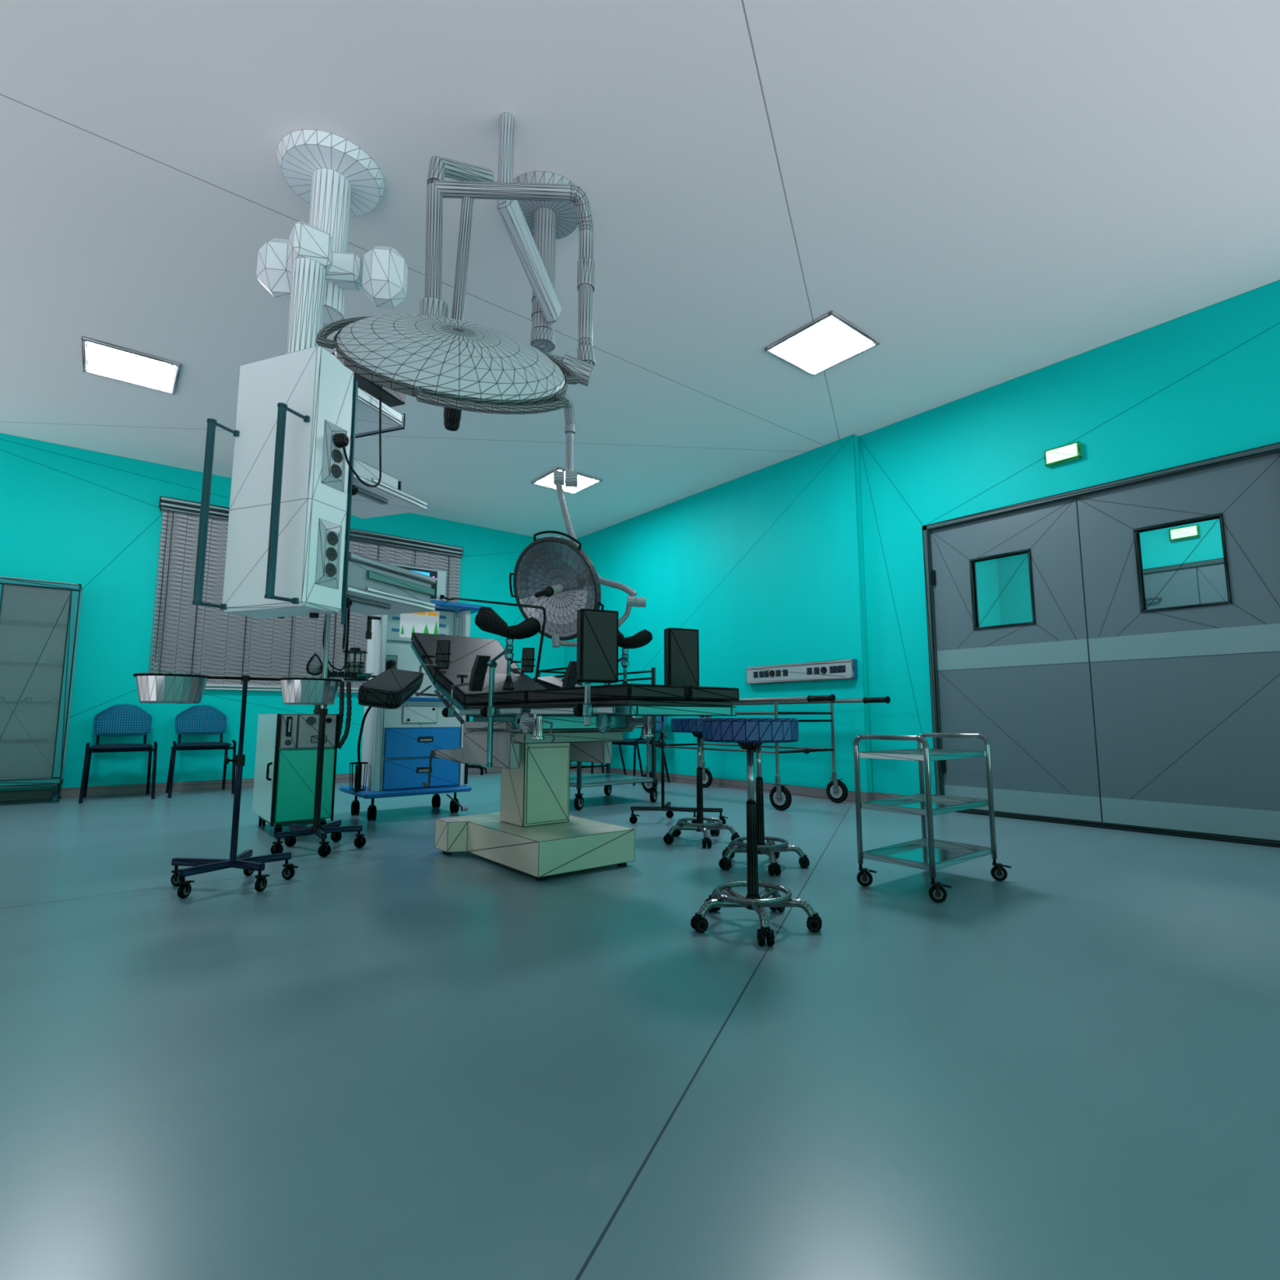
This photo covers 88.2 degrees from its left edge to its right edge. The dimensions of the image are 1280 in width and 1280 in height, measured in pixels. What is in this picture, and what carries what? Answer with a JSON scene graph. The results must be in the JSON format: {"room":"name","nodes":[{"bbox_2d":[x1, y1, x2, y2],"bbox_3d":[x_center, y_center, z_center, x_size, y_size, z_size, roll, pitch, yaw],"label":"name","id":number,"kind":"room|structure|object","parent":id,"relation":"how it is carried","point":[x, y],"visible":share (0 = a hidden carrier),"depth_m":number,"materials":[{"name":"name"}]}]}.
{"room":"operating room","nodes":[
{"label":"operating room","id":0,"kind":"room"},
{"bbox_2d":[0,432,564,791],"bbox_3d":[-3.354,-0.029,7.154,6.554,3.100,0.001,5,-9,-39],"label":"wall","id":1,"kind":"structure","parent":0,"point":[91,519],"depth_m":6.07,"materials":[{"name":"teal paint"}]},
{"bbox_2d":[0,766,501,801],"bbox_3d":[-3.466,1.456,6.877,6.254,0.085,0.015,5,-9,-39],"label":"baseboard","id":2,"kind":"structure","parent":1,"relation":"attached to","point":[74,792],"depth_m":5.97,"materials":[{"name":"plastic"}]},
{"bbox_2d":[152,515,456,693],"bbox_3d":[-3.414,-0.287,7.161,3.050,1.705,0.140,5,-9,-39],"label":"window","id":3,"kind":"structure","parent":1,"relation":"in","point":[206,687],"depth_m":6.53,"materials":[{"name":"white plastic"}]},
{"bbox_2d":[148,496,463,690],"bbox_3d":[-3.375,-0.362,7.104,3.030,1.780,0.090,5,-9,-39],"label":"blind","id":4,"kind":"object","parent":3,"relation":"attached to","point":[172,508],"visible":0.44,"depth_m":6.53,"materials":[{"name":"grey plastic"}]},
{"bbox_2d":[0,770,1279,1279],"bbox_3d":[-1.012,1.140,3.839,6.830,0.001,8.450,5,-9,-39],"label":"floor","id":5,"kind":"structure","parent":0,"point":[396,1056],"depth_m":1.35,"materials":[{"name":"plastic"}]},
{"bbox_2d":[0,576,82,803],"bbox_3d":[-5.194,0.400,5.251,1.020,1.800,0.446,5,-9,-39],"label":"tall cabinet","id":6,"kind":"object","parent":5,"relation":"on","point":[39,620],"visible":1,"depth_m":5.52,"materials":[{"name":"glass"}]},
{"bbox_2d":[0,696,26,702],"bbox_3d":[-5.051,0.481,5.311,0.180,0.050,0.016,4,-8,-30],"label":"forceps","id":7,"kind":"object","parent":6,"relation":"on","point":[3,700],"visible":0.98,"depth_m":5.30,"materials":[{"name":"silver metal"}]},
{"bbox_2d":[0,738,47,742],"bbox_3d":[-5.017,0.817,5.350,0.320,0.024,0.180,5,-9,-39],"label":"metal tray","id":8,"kind":"object","parent":6,"relation":"on","point":[17,740],"visible":1,"depth_m":5.30,"materials":[{"name":"grey metal"}]},
{"bbox_2d":[0,741,55,744],"bbox_3d":[-5.218,0.820,5.231,0.980,0.008,0.330,5,-9,-39],"label":"shelf","id":9,"kind":"object","parent":6,"relation":"attached to","point":[47,742],"depth_m":5.36,"materials":[{"name":"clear glass"}]},
{"bbox_2d":[0,702,58,704],"bbox_3d":[-5.218,0.505,5.268,0.980,0.008,0.330,5,-9,-39],"label":"shelf","id":10,"kind":"object","parent":6,"relation":"attached to","point":[0,703],"depth_m":5.36,"materials":[{"name":"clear glass"}]},
{"bbox_2d":[0,662,62,667],"bbox_3d":[-5.218,0.187,5.306,0.980,0.008,0.330,5,-9,-39],"label":"shelf","id":11,"kind":"object","parent":6,"relation":"attached to","point":[2,664],"depth_m":5.49,"materials":[{"name":"clear glass"}]},
{"bbox_2d":[0,619,66,628],"bbox_3d":[-5.218,-0.149,5.346,0.980,0.008,0.330,5,-9,-39],"label":"shelf","id":12,"kind":"object","parent":6,"relation":"attached to","point":[8,624],"depth_m":5.51,"materials":[{"name":"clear glass"}]},
{"bbox_2d":[24,697,53,702],"bbox_3d":[-4.926,0.493,5.411,0.180,0.050,0.016,4,-8,-30],"label":"forceps","id":13,"kind":"object","parent":6,"relation":"on","point":[26,697],"visible":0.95,"depth_m":5.39,"materials":[{"name":"silver metal"}]},
{"bbox_2d":[78,704,157,803],"bbox_3d":[-4.470,0.955,5.694,0.495,0.808,0.515,5,-9,-39],"label":"chair","id":14,"kind":"object","parent":5,"relation":"on","point":[117,720],"visible":1,"depth_m":5.80,"materials":[{"name":"fabric"}]},
{"bbox_2d":[165,705,236,798],"bbox_3d":[-4.015,0.999,6.059,0.495,0.808,0.515,5,-9,-39],"label":"chair","id":15,"kind":"object","parent":5,"relation":"on","point":[197,719],"visible":1,"depth_m":6.16,"materials":[{"name":"fabric"}]},
{"bbox_2d":[133,673,342,897],"bbox_3d":[-1.674,0.578,2.741,0.746,0.856,0.394,5,-9,-39],"label":"stand","id":16,"kind":"object","parent":5,"relation":"on","point":[249,864],"visible":0.98,"depth_m":2.69,"materials":[{"name":"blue metal"}]},
{"bbox_2d":[133,672,210,703],"bbox_3d":[-1.860,0.195,2.624,0.252,0.113,0.252,5,-9,-39],"label":"basin","id":17,"kind":"object","parent":16,"relation":"in","point":[151,689],"visible":0.9,"depth_m":2.54,"materials":[{"name":"metal"}]},
{"bbox_2d":[278,676,342,705],"bbox_3d":[-1.445,0.226,2.892,0.252,0.113,0.252,5,-9,-39],"label":"basin","id":18,"kind":"object","parent":16,"relation":"in","point":[300,692],"visible":0.88,"depth_m":2.80,"materials":[{"name":"metal"}]},
{"bbox_2d":[252,713,338,836],"bbox_3d":[-2.162,0.815,4.104,0.357,0.706,0.654,5,-9,-39],"label":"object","id":19,"kind":"object","parent":5,"relation":"on","point":[286,765],"visible":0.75,"depth_m":3.88,"materials":[{"name":"teal metal"}]},
{"bbox_2d":[313,676,321,714],"bbox_3d":[-1.970,0.342,4.059,0.046,0.232,0.101,5,-9,-39],"label":"corrugated hose","id":20,"kind":"object","parent":19,"relation":"attached to","point":[317,707],"visible":0.21,"depth_m":4.05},
{"bbox_2d":[337,681,344,745],"bbox_3d":[-1.856,0.461,4.072,0.074,0.410,0.041,-4,-8,31],"label":"corrugated hose","id":21,"kind":"object","parent":19,"relation":"attached to","point":[341,708],"visible":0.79,"depth_m":4.06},
{"bbox_2d":[337,681,351,749],"bbox_3d":[-1.813,0.461,4.053,0.081,0.414,0.038,0,-7,-4],"label":"corrugated hose","id":22,"kind":"object","parent":19,"relation":"attached to","point":[348,695],"visible":1,"depth_m":4.05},
{"bbox_2d":[270,613,365,857],"bbox_3d":[-1.675,0.207,3.532,0.440,1.780,0.438,5,-9,-39],"label":"stand","id":23,"kind":"object","parent":5,"relation":"on","point":[321,831],"visible":0.93,"depth_m":3.44,"materials":[{"name":"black metal"}]},
{"bbox_2d":[339,600,487,821],"bbox_3d":[-1.634,0.489,4.855,0.938,1.530,0.678,5,-9,-39],"label":"workstation","id":24,"kind":"object","parent":5,"relation":"on","point":[397,744],"visible":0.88,"depth_m":4.69,"materials":[{"name":"white metal"}]},
{"bbox_2d":[321,647,375,681],"bbox_3d":[-1.754,0.159,4.191,0.155,0.205,0.490,-4,-8,32],"label":"breathing circuit","id":25,"kind":"object","parent":24,"relation":"attached to","point":[354,671],"visible":0.91,"depth_m":4.09,"materials":[{"name":"black plastic"}]},
{"bbox_2d":[306,653,328,675],"bbox_3d":[-1.953,0.146,4.010,0.121,0.143,0.080,5,-9,-39],"label":"mask","id":26,"kind":"object","parent":25,"relation":"attached to","point":[314,666],"visible":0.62,"depth_m":4.00,"materials":[{"name":"black rubber"}]},
{"bbox_2d":[322,613,344,671],"bbox_3d":[-1.882,0.006,4.090,0.147,0.370,0.034,5,-8,-34],"label":"cable","id":27,"kind":"object","parent":25,"relation":"hanging from","point":[329,663],"visible":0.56,"depth_m":4.06,"materials":[{"name":"black rubber"}]},
{"bbox_2d":[343,678,368,681],"bbox_3d":[-1.777,0.249,4.137,0.150,0.012,0.150,5,-9,-39],"label":"tray","id":28,"kind":"object","parent":25,"relation":"on","point":[344,679],"depth_m":4.10,"materials":[{"name":"black metal"}]},
{"bbox_2d":[349,761,368,791],"bbox_3d":[-1.925,0.930,4.513,0.124,0.184,0.124,5,-9,-39],"label":"basket","id":29,"kind":"object","parent":24,"relation":"on","point":[358,766],"depth_m":4.49,"materials":[{"name":"black metal"}]},
{"bbox_2d":[381,560,447,601],"bbox_3d":[-1.666,-0.412,4.830,0.500,0.254,0.120,5,-9,-39],"label":"patient monitor","id":30,"kind":"object","parent":24,"relation":"on","point":[441,575],"visible":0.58,"depth_m":4.90,"materials":[{"name":"white plastic"}]},
{"bbox_2d":[406,697,449,702],"bbox_3d":[-1.665,0.445,4.879,0.590,0.025,0.490,5,-9,-39],"label":"countertop","id":31,"kind":"structure","parent":24,"relation":"on","point":[411,699],"depth_m":4.68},
{"bbox_2d":[431,600,484,617],"bbox_3d":[-1.603,-0.245,5.004,0.680,0.035,0.500,5,-9,-39],"label":"shelf","id":32,"kind":"object","parent":24,"relation":"attached to","point":[441,606],"depth_m":4.95,"materials":[{"name":"plastic"}]},
{"bbox_2d":[410,632,738,880],"bbox_3d":[-0.533,0.471,3.295,0.764,1.200,2.182,5,-9,-39],"label":"table","id":33,"kind":"object","parent":5,"relation":"on","point":[537,732],"visible":0.98,"depth_m":3.09,"materials":[{"name":"beige metal"}]},
{"bbox_2d":[357,668,444,709],"bbox_3d":[-1.219,0.248,3.434,0.326,0.227,0.492,0,-7,-1],"label":"board","id":34,"kind":"object","parent":33,"relation":"attached to","point":[390,689],"visible":1,"depth_m":3.30,"materials":[{"name":"leather"}]},
{"bbox_2d":[358,686,420,709],"bbox_3d":[-1.299,0.285,3.440,0.183,0.154,0.457,0,-7,-3],"label":"cushion","id":35,"kind":"object","parent":34,"relation":"on","point":[371,696],"depth_m":3.22,"materials":[{"name":"black leather"}]},
{"bbox_2d":[418,640,451,672],"bbox_3d":[-1.151,0.126,3.715,0.169,0.255,0.038,1,-7,-11],"label":"support","id":36,"kind":"object","parent":33,"relation":"attached to","point":[442,653],"visible":0.94,"depth_m":3.72,"materials":[{"name":"black rubber"}]},
{"bbox_2d":[441,654,490,717],"bbox_3d":[-0.885,0.238,3.347,0.342,0.305,0.084,-5,-8,37],"label":"support","id":37,"kind":"object","parent":33,"relation":"attached to","point":[479,668],"visible":1,"depth_m":3.29,"materials":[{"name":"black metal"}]},
{"bbox_2d":[443,596,546,682],"bbox_3d":[-0.939,-0.065,3.937,0.055,0.737,2.159,4,-8,-28],"label":"screen frame","id":38,"kind":"object","parent":33,"relation":"attached to","point":[543,608],"visible":1,"depth_m":3.07,"materials":[{"name":"black metal"}]},
{"bbox_2d":[475,606,541,767],"bbox_3d":[-0.618,0.211,2.956,0.335,0.715,0.186,-4,-8,28],"label":"holder","id":39,"kind":"object","parent":33,"relation":"attached to","point":[486,619],"visible":1,"depth_m":2.95,"materials":[{"name":"black rubber"}]},
{"bbox_2d":[475,606,541,639],"bbox_3d":[-0.590,-0.075,2.977,0.292,0.141,0.131,-1,-7,11],"label":"leg rest","id":40,"kind":"object","parent":39,"relation":"on","point":[486,619],"depth_m":2.94,"materials":[{"name":"black rubber"}]},
{"bbox_2d":[511,647,535,672],"bbox_3d":[-0.732,0.168,4.077,0.169,0.245,0.038,1,-7,-11],"label":"support","id":41,"kind":"object","parent":33,"relation":"attached to","point":[527,659],"visible":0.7,"depth_m":4.08,"materials":[{"name":"black rubber"}]},
{"bbox_2d":[533,675,583,688],"bbox_3d":[-0.471,0.322,4.052,0.429,0.227,0.316,-2,-7,20],"label":"board","id":42,"kind":"object","parent":33,"relation":"attached to","point":[548,682],"visible":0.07,"depth_m":4.09,"materials":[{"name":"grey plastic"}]},
{"bbox_2d":[561,661,576,688],"bbox_3d":[-0.422,0.282,3.719,0.084,0.305,0.342,3,-7,-26],"label":"support","id":43,"kind":"object","parent":33,"relation":"attached to","point":[569,680],"visible":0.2,"depth_m":3.62,"materials":[{"name":"black leather"}]},
{"bbox_2d":[573,608,618,725],"bbox_3d":[-0.170,0.106,2.494,0.150,0.432,0.106,3,-7,-24],"label":"support","id":44,"kind":"object","parent":33,"relation":"attached to","point":[597,630],"visible":1,"depth_m":2.45,"materials":[{"name":"grey plastic"}]},
{"bbox_2d":[604,629,652,684],"bbox_3d":[-0.109,0.260,3.365,0.332,0.715,0.192,-4,-8,30],"label":"holder","id":45,"kind":"object","parent":33,"relation":"attached to","point":[642,638],"visible":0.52,"depth_m":3.35,"materials":[{"name":"black rubber"}]},
{"bbox_2d":[617,629,652,648],"bbox_3d":[-0.081,-0.027,3.385,0.292,0.141,0.131,-1,-7,11],"label":"cup","id":46,"kind":"object","parent":45,"relation":"on","point":[642,638],"depth_m":3.35,"materials":[{"name":"black rubber"}]},
{"bbox_2d":[663,627,711,718],"bbox_3d":[0.212,0.157,2.885,0.177,0.422,0.131,3,-7,-24],"label":"support","id":47,"kind":"object","parent":33,"relation":"attached to","point":[681,646],"visible":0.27,"depth_m":2.90,"materials":[{"name":"grey plastic"}]},
{"bbox_2d":[537,666,657,810],"bbox_3d":[-0.370,0.777,5.454,0.834,1.100,0.705,5,-9,-39],"label":"cart","id":48,"kind":"object","parent":5,"relation":"on","point":[607,779],"visible":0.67,"depth_m":5.37,"materials":[{"name":"silver metal"}]},
{"bbox_2d":[569,773,653,787],"bbox_3d":[-0.370,1.144,5.410,0.750,0.030,0.650,5,-9,-39],"label":"shelf","id":49,"kind":"object","parent":48,"relation":"attached to","point":[602,779],"depth_m":5.29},
{"bbox_2d":[569,744,626,774],"bbox_3d":[-0.490,1.191,7.683,0.515,0.808,0.495,5,-9,-39],"label":"chair","id":50,"kind":"object","parent":5,"relation":"on","point":[620,746],"visible":0.02,"depth_m":7.61,"materials":[{"name":"metal"}]},
{"bbox_2d":[612,715,670,785],"bbox_3d":[-0.018,1.122,7.104,0.515,0.808,0.495,5,-9,-39],"label":"chair","id":51,"kind":"object","parent":5,"relation":"on","point":[634,742],"visible":0.44,"depth_m":7.03,"materials":[{"name":"metal"}]},
{"bbox_2d":[629,715,728,824],"bbox_3d":[0.232,0.755,4.315,0.443,0.876,0.522,5,-9,-39],"label":"pole stand","id":52,"kind":"object","parent":5,"relation":"on","point":[669,814],"visible":0.71,"depth_m":4.28,"materials":[{"name":"black metal"}]},
{"bbox_2d":[663,718,739,848],"bbox_3d":[0.337,0.780,3.704,0.426,0.681,0.406,1,-7,-5],"label":"stool","id":53,"kind":"object","parent":5,"relation":"on","point":[694,726],"visible":0.93,"depth_m":3.65,"materials":[{"name":"silver metal"}]},
{"bbox_2d":[690,717,822,946],"bbox_3d":[0.376,0.603,2.208,0.426,0.681,0.406,0,-7,-1],"label":"stool","id":54,"kind":"object","parent":5,"relation":"on","point":[749,733],"visible":1,"depth_m":2.14,"materials":[{"name":"leather"}]},
{"bbox_2d":[719,745,809,875],"bbox_3d":[0.565,0.708,3.095,0.426,0.681,0.406,1,-7,-7],"label":"stool","id":55,"kind":"object","parent":5,"relation":"on","point":[769,848],"visible":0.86,"depth_m":3.06,"materials":[{"name":"silver metal"}]},
{"bbox_2d":[641,693,890,810],"bbox_3d":[0.919,0.928,5.657,0.766,0.846,2.250,5,-9,-39],"label":"trolley","id":56,"kind":"object","parent":5,"relation":"on","point":[780,797],"visible":0.84,"depth_m":5.29,"materials":[{"name":"silver metal"}]},
{"bbox_2d":[853,733,1011,902],"bbox_3d":[1.223,0.704,2.768,0.576,0.613,0.378,5,-9,-39],"label":"trolley","id":57,"kind":"object","parent":5,"relation":"on","point":[931,854],"visible":1,"depth_m":2.73,"materials":[{"name":"silver metal"}]},
{"bbox_2d":[902,752,942,755],"bbox_3d":[1.202,0.493,2.801,0.510,0.003,0.295,5,-9,-39],"label":"shelf","id":58,"kind":"object","parent":57,"relation":"attached to","point":[903,753],"depth_m":2.97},
{"bbox_2d":[882,797,968,808],"bbox_3d":[1.202,0.697,2.777,0.510,0.003,0.295,5,-9,-39],"label":"shelf","id":59,"kind":"object","parent":57,"relation":"attached to","point":[913,802],"depth_m":2.85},
{"bbox_2d":[876,842,978,863],"bbox_3d":[1.202,0.896,2.753,0.510,0.003,0.295,5,-9,-39],"label":"shelf","id":60,"kind":"object","parent":57,"relation":"attached to","point":[915,851],"depth_m":2.78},
{"bbox_2d":[0,0,1279,541],"bbox_3d":[-1.012,-1.939,4.204,6.830,0.001,8.450,5,-9,-39],"label":"ceiling","id":61,"kind":"structure","parent":0,"point":[993,193],"depth_m":3.07,"materials":[{"name":"paint"}]},
{"bbox_2d":[81,336,181,394],"bbox_3d":[-3.518,-1.884,4.572,0.524,0.022,0.524,5,-9,-39],"label":"recessed light","id":62,"kind":"object","parent":61,"relation":"in","point":[100,358],"visible":1,"depth_m":4.55,"materials":[{"name":"plastic"}]},
{"bbox_2d":[191,128,408,624],"bbox_3d":[-1.333,-1.071,2.688,0.592,2.080,0.687,-2,-7,16],"label":"pendant","id":63,"kind":"object","parent":61,"relation":"hanging from","point":[286,536],"visible":0.94,"depth_m":2.42,"materials":[{"name":"white metal"}]},
{"bbox_2d":[324,562,336,577],"bbox_3d":[-1.098,-0.250,2.350,0.008,0.050,0.050,-3,-7,20],"label":"socket","id":64,"kind":"object","parent":63,"relation":"attached to","point":[330,567],"depth_m":2.35,"materials":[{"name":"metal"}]},
{"bbox_2d":[325,546,337,560],"bbox_3d":[-1.098,-0.307,2.357,0.008,0.050,0.050,-3,-7,20],"label":"socket","id":65,"kind":"object","parent":63,"relation":"attached to","point":[331,552],"depth_m":2.36,"materials":[{"name":"plastic"}]},
{"bbox_2d":[327,531,337,545],"bbox_3d":[-1.098,-0.363,2.364,0.008,0.050,0.050,-3,-7,20],"label":"socket","id":66,"kind":"object","parent":63,"relation":"attached to","point":[332,536],"depth_m":2.36,"materials":[{"name":"plastic"}]},
{"bbox_2d":[330,463,342,478],"bbox_3d":[-1.098,-0.613,2.393,0.008,0.050,0.050,-3,-7,20],"label":"socket","id":67,"kind":"object","parent":63,"relation":"attached to","point":[335,468],"depth_m":2.39,"materials":[{"name":"plastic"}]},
{"bbox_2d":[331,448,342,462],"bbox_3d":[-1.098,-0.669,2.400,0.008,0.050,0.050,-3,-7,20],"label":"socket","id":68,"kind":"object","parent":63,"relation":"attached to","point":[336,454],"depth_m":2.40,"materials":[{"name":"plastic"}]},
{"bbox_2d":[342,603,346,648],"bbox_3d":[-1.081,-0.051,2.419,0.008,0.170,0.010,-1,-7,6],"label":"lead","id":69,"kind":"object","parent":63,"relation":"hanging from","point":[344,625],"visible":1,"depth_m":2.41,"materials":[{"name":"black rubber"}]},
{"bbox_2d":[333,385,382,487],"bbox_3d":[-1.047,-0.817,2.513,0.037,0.473,0.262,-2,-7,18],"label":"power cable","id":70,"kind":"object","parent":63,"relation":"attached to","point":[341,440],"visible":0.91,"depth_m":2.44,"materials":[{"name":"black rubber"}]},
{"bbox_2d":[331,352,405,407],"bbox_3d":[-1.139,-1.057,2.699,0.220,0.110,0.277,-3,-7,20],"label":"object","id":71,"kind":"object","parent":63,"relation":"attached to","point":[390,397],"visible":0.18,"depth_m":2.69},
{"bbox_2d":[350,386,405,439],"bbox_3d":[-1.175,-0.926,2.703,0.304,0.066,0.269,-3,-7,20],"label":"tray","id":72,"kind":"object","parent":63,"relation":"attached to","point":[367,414],"visible":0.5,"depth_m":2.70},
{"bbox_2d":[346,469,426,519],"bbox_3d":[-1.176,-0.570,2.743,0.360,0.096,0.444,-3,-7,20],"label":"shelf","id":73,"kind":"object","parent":63,"relation":"attached to","point":[383,500],"visible":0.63,"depth_m":2.77,"materials":[{"name":"grey metal"}]},
{"bbox_2d":[348,455,398,488],"bbox_3d":[-1.151,-0.649,2.675,0.200,0.075,0.270,-3,-7,20],"label":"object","id":74,"kind":"object","parent":73,"relation":"on","point":[362,468],"visible":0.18,"depth_m":2.62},
{"bbox_2d":[341,586,435,615],"bbox_3d":[-1.162,-0.133,2.729,0.360,0.096,0.524,-3,-7,20],"label":"shelf","id":75,"kind":"object","parent":63,"relation":"attached to","point":[371,602],"visible":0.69,"depth_m":2.72,"materials":[{"name":"white metal"}]},
{"bbox_2d":[344,603,350,666],"bbox_3d":[-1.076,-0.019,2.429,0.008,0.230,0.010,-1,-7,6],"label":"lead","id":76,"kind":"object","parent":75,"relation":"hanging from","point":[348,605],"visible":1,"depth_m":2.43,"materials":[{"name":"black rubber"}]},
{"bbox_2d":[342,551,435,605],"bbox_3d":[-1.118,-0.231,2.734,0.272,0.132,0.505,-3,-7,20],"label":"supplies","id":77,"kind":"object","parent":75,"relation":"on","point":[363,571],"visible":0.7,"depth_m":2.65},
{"bbox_2d":[426,112,577,424],"bbox_3d":[-0.423,-1.682,3.282,0.380,0.728,2.051,-1,-7,7],"label":"ceiling mount arm","id":78,"kind":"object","parent":61,"relation":"attached to","point":[547,221],"depth_m":2.91},
{"bbox_2d":[315,179,595,431],"bbox_3d":[-0.498,-1.055,1.980,0.645,1.131,0.811,0,-7,3],"label":"lamp","id":79,"kind":"object","parent":78,"relation":"attached to","point":[454,364],"visible":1,"depth_m":1.72,"materials":[{"name":"white metal"}]},
{"bbox_2d":[509,423,645,647],"bbox_3d":[-0.456,-0.661,4.264,0.974,1.443,0.349,-3,-7,24],"label":"lamp","id":80,"kind":"object","parent":78,"relation":"attached to","point":[553,573],"visible":0.86,"depth_m":4.25,"materials":[{"name":"metal"}]},
{"bbox_2d":[531,466,602,494],"bbox_3d":[-0.753,-1.624,6.767,0.524,0.022,0.524,5,-9,-39],"label":"recessed light","id":81,"kind":"object","parent":61,"relation":"in","point":[584,481],"visible":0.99,"depth_m":6.79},
{"bbox_2d":[535,470,596,492],"bbox_3d":[-0.753,-1.627,6.767,0.484,0.001,0.484,5,-9,-39],"label":"diffuser","id":82,"kind":"object","parent":81,"relation":"attached to","point":[583,482],"depth_m":6.79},
{"bbox_2d":[764,311,879,376],"bbox_3d":[1.185,-1.916,4.308,0.524,0.022,0.524,5,-9,-39],"label":"recessed light","id":83,"kind":"object","parent":61,"relation":"in","point":[829,340],"visible":1,"depth_m":4.29,"materials":[{"name":"plastic"}]},
{"bbox_2d":[563,434,872,792],"bbox_3d":[0.363,-0.006,7.349,0.074,3.100,4.768,5,-9,-39],"label":"wall","id":84,"kind":"structure","parent":0,"point":[766,563],"depth_m":6.35,"materials":[{"name":"teal paint"}]},
{"bbox_2d":[569,764,906,802],"bbox_3d":[0.594,1.456,6.877,0.089,0.085,5.090,5,-9,-39],"label":"baseboard","id":85,"kind":"structure","parent":84,"relation":"attached to","point":[811,792],"depth_m":6.32,"materials":[{"name":"plastic"}]},
{"bbox_2d":[746,658,857,684],"bbox_3d":[1.404,0.291,5.909,0.062,0.164,1.188,5,-9,-39],"label":"rail","id":86,"kind":"object","parent":84,"relation":"attached to","point":[838,669],"visible":1,"depth_m":5.83,"materials":[{"name":"white plastic"}]},
{"bbox_2d":[806,667,812,674],"bbox_3d":[1.482,0.272,5.779,0.006,0.056,0.054,5,-9,-39],"label":"socket","id":87,"kind":"object","parent":86,"relation":"attached to","point":[809,670],"depth_m":5.78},
{"bbox_2d":[813,666,819,674],"bbox_3d":[1.529,0.265,5.721,0.006,0.056,0.054,5,-9,-39],"label":"socket","id":88,"kind":"object","parent":86,"relation":"attached to","point":[816,669],"depth_m":5.72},
{"bbox_2d":[829,666,835,672],"bbox_3d":[1.630,0.250,5.597,0.006,0.056,0.054,5,-9,-39],"label":"socket","id":89,"kind":"object","parent":86,"relation":"attached to","point":[832,668],"depth_m":5.59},
{"bbox_2d":[834,665,839,672],"bbox_3d":[1.661,0.245,5.559,0.006,0.056,0.054,5,-9,-39],"label":"socket","id":90,"kind":"object","parent":86,"relation":"attached to","point":[837,668],"depth_m":5.56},
{"bbox_2d":[840,665,845,672],"bbox_3d":[1.693,0.241,5.520,0.006,0.056,0.054,5,-9,-39],"label":"socket","id":91,"kind":"object","parent":86,"relation":"attached to","point":[842,668],"depth_m":5.52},
{"bbox_2d":[858,280,1279,795],"bbox_3d":[2.954,-0.376,4.226,0.001,3.100,3.382,5,-9,-39],"label":"wall","id":92,"kind":"structure","parent":0,"point":[1202,384],"depth_m":4.60,"materials":[{"name":"teal paint"}]},
{"bbox_2d":[1044,440,1082,466],"bbox_3d":[2.838,-1.246,4.434,0.049,0.113,0.214,5,-9,-39],"label":"exit sign","id":93,"kind":"object","parent":92,"relation":"attached to","point":[1072,451],"visible":1,"depth_m":4.41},
{"bbox_2d":[975,518,1223,626],"bbox_3d":[3.697,-0.172,5.945,3.092,3.100,6.500,5,-9,-39],"label":"wall","id":94,"kind":"structure","parent":0,"point":[1013,606],"depth_m":7.52,"materials":[{"name":"teal paint"}]},
{"bbox_2d":[930,497,1102,822],"bbox_3d":[2.594,0.147,4.657,0.082,2.099,0.998,5,-9,-39],"label":"door","id":95,"kind":"structure","parent":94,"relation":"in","point":[1026,687],"depth_m":4.56,"materials":[{"name":"metal"}]},
{"bbox_2d":[922,442,1279,795],"bbox_3d":[2.914,0.096,4.275,0.130,2.176,2.095,5,-9,-39],"label":"door frame","id":96,"kind":"structure","parent":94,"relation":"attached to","point":[1273,448],"depth_m":4.76,"materials":[{"name":"metal"}]},
{"bbox_2d":[954,808,1279,847],"bbox_3d":[2.918,1.161,4.152,0.120,0.030,2.005,5,-9,-39],"label":"trim","id":97,"kind":"structure","parent":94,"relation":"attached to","point":[1266,842],"depth_m":3.99,"materials":[{"name":"metal"}]},
{"bbox_2d":[1076,452,1279,840],"bbox_3d":[3.224,0.056,3.883,0.082,2.099,0.999,5,-9,-39],"label":"door","id":98,"kind":"structure","parent":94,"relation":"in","point":[1186,699],"depth_m":3.86,"materials":[{"name":"metal"}]},
{"bbox_2d":[1142,557,1223,574],"bbox_3d":[5.365,0.329,6.244,0.050,2.176,2.195,5,-9,-39],"label":"trim","id":99,"kind":"structure","parent":94,"relation":"attached to","point":[1218,561],"depth_m":6.42,"materials":[{"name":"metal"}]},
{"bbox_2d":[1168,524,1199,541],"bbox_3d":[5.323,-1.047,6.460,0.049,0.120,0.230,5,-9,-39],"label":"exit sign","id":100,"kind":"object","parent":94,"relation":"attached to","point":[1193,531],"visible":1,"depth_m":6.44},
{"bbox_2d":[1143,563,1227,609],"bbox_3d":[5.346,0.337,6.227,0.089,2.096,2.095,5,-9,-39],"label":"door","id":101,"kind":"structure","parent":94,"relation":"in","point":[1182,589],"depth_m":6.41,"materials":[{"name":"laminate"}]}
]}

